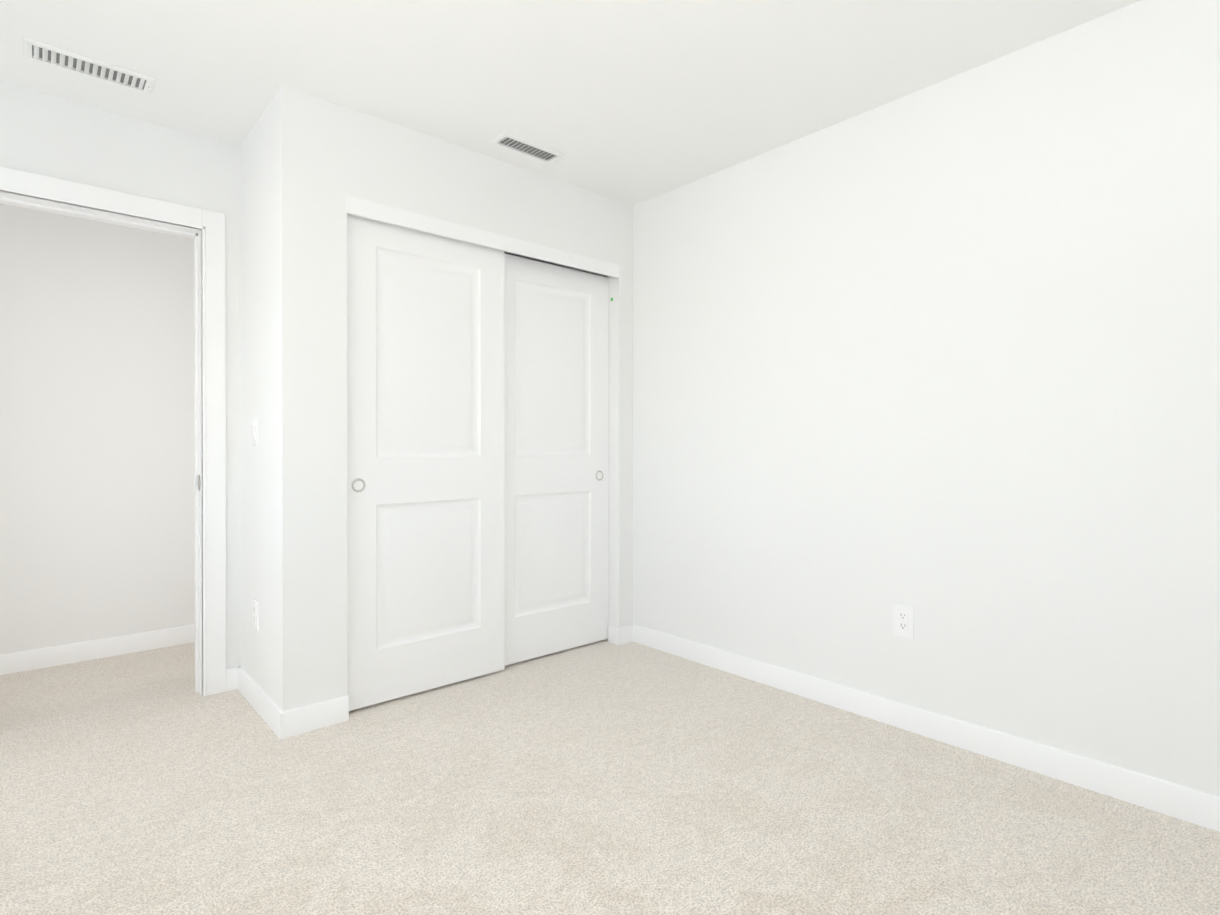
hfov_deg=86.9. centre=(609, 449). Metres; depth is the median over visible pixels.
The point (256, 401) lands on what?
wall
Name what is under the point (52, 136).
wall
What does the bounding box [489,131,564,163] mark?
ceiling vent
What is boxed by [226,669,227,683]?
baseboard
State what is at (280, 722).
baseboard
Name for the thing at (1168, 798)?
baseboard
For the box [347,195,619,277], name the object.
trim
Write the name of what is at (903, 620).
electrical outlet
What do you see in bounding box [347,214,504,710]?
sliding door
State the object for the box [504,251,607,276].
trim
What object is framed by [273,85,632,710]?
wall
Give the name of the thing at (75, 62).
ceiling vent
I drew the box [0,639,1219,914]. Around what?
floor
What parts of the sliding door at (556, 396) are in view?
sliding door right pull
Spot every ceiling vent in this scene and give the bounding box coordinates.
[23,37,154,93]
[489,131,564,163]
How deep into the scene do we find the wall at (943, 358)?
2.30 m
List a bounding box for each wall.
[0,81,239,668]
[0,204,193,654]
[239,98,273,701]
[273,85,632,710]
[633,0,1219,795]
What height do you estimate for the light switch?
0.116 m
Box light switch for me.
[252,418,257,445]
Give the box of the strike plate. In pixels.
[198,475,199,490]
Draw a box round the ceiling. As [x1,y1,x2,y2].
[0,0,1140,205]
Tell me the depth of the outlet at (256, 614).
2.68 m
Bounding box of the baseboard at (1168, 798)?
[624,624,1219,831]
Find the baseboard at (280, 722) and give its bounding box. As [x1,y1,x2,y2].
[228,666,291,738]
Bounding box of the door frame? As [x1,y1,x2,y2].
[0,166,225,696]
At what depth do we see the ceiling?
2.27 m
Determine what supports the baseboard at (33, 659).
attached to the wall at (96, 430)
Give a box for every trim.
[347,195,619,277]
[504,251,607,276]
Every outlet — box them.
[253,598,258,630]
[893,603,913,638]
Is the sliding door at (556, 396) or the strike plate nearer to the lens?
the strike plate
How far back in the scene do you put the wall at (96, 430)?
3.31 m
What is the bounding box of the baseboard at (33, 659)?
[0,624,194,674]
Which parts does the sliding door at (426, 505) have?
left sliding door pull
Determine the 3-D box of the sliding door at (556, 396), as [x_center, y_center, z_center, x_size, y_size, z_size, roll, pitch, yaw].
[-0.300,0.048,3.368,0.757,2.020,0.038,0,0,-42]
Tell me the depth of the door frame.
2.81 m
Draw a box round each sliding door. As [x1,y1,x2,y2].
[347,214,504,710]
[504,253,608,664]

